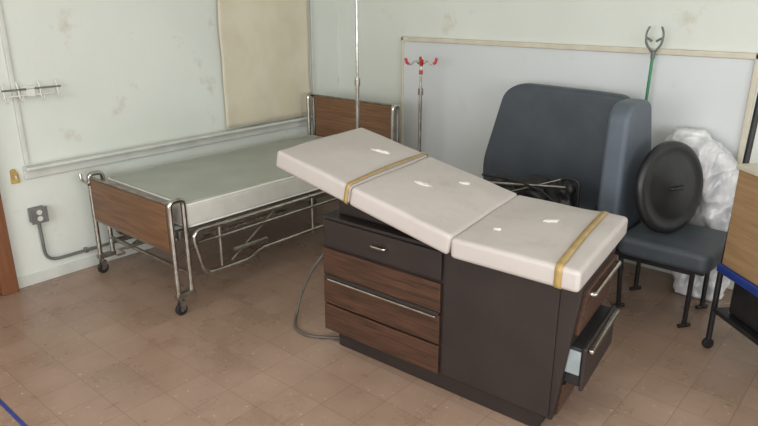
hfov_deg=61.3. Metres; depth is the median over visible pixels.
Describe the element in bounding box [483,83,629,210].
lounge chair
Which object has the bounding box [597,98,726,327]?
chair
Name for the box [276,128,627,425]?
exam table
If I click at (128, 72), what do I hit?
notice board
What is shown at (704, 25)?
wall
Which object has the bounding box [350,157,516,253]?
cushion
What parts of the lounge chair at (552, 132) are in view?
seat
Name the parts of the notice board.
edge trim, edge trim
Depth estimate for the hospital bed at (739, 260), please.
2.96 m
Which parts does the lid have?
lid handle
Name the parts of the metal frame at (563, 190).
rod, rod, rod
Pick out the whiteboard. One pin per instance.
(464, 91)
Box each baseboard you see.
[17,233,176,288]
[617,255,734,289]
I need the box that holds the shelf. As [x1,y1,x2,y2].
[713,307,757,345]
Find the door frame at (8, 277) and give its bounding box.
[0,193,19,295]
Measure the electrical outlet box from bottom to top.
0.380 m
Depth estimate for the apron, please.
4.42 m
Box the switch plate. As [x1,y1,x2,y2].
[10,169,19,183]
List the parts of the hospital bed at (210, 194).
foot post, crank handle, footboard trim, footboard panel, footboard trim, foot post, mattress, lift frame, mattress, deck rail, rail, lift frame, head post, headboard trim, headboard panel, head post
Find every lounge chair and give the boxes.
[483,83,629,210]
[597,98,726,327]
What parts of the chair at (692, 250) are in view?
leg, backrest, leg, seat frame, seat, leg, leg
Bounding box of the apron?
[23,119,311,178]
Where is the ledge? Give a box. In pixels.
[22,115,311,170]
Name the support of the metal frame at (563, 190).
on the lounge chair at (552, 132)
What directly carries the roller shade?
attached to the wall at (69, 228)
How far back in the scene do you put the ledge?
4.38 m
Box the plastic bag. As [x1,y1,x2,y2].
[664,127,738,301]
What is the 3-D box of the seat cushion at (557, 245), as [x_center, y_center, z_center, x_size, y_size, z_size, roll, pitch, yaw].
[0.679,0.091,2.645,0.527,0.099,0.757,12,22,31]
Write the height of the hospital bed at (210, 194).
0.966 m
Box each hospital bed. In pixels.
[78,92,399,314]
[701,93,757,348]
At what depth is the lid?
3.42 m
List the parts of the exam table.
power cord, handle rail, handle rail, drawer, drawer, drawer, drawer, panel, drawer, drawer plate, drawer, drawer, drawer, handle, handle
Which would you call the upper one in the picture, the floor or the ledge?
the ledge
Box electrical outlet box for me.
[27,205,132,259]
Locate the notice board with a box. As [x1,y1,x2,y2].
[0,0,314,163]
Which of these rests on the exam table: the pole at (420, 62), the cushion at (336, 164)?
the cushion at (336, 164)
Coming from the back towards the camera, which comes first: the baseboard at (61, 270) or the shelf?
the baseboard at (61, 270)
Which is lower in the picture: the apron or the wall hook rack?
the apron
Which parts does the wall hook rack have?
plate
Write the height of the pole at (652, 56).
1.540 m
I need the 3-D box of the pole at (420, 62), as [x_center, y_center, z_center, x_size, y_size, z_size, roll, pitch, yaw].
[0.304,-0.505,4.814,0.328,1.292,0.328,-14,23,-36]
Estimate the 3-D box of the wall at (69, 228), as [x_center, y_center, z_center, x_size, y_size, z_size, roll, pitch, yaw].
[-2.591,-0.796,3.155,0.100,2.900,6.740,15,24,38]
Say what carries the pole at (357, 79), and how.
on the floor
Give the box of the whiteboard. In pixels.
[400,36,757,220]
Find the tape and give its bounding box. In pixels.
[0,399,26,425]
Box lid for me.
[635,141,702,232]
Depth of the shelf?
3.03 m
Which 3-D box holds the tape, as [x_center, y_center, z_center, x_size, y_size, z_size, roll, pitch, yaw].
[-1.714,0.828,2.868,0.800,0.001,0.017,15,24,38]
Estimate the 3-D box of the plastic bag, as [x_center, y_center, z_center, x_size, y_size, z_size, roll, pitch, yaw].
[1.929,0.016,3.751,0.634,0.974,0.292,15,24,38]
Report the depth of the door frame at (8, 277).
3.81 m
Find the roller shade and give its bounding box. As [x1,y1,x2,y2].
[217,0,311,127]
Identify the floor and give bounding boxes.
[0,195,757,425]
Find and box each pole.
[354,0,359,128]
[404,57,437,151]
[623,26,664,266]
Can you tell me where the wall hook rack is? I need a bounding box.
[0,79,62,103]
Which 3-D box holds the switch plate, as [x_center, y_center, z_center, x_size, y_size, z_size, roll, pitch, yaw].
[-2.151,-0.216,3.785,0.030,0.088,0.048,15,24,38]
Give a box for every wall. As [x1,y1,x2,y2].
[0,0,338,277]
[337,0,757,162]
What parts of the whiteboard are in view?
frame, frame, frame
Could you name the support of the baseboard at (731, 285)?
attached to the wall at (704, 25)
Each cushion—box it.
[276,128,426,202]
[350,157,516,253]
[451,195,627,291]
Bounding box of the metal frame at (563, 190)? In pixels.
[482,173,580,207]

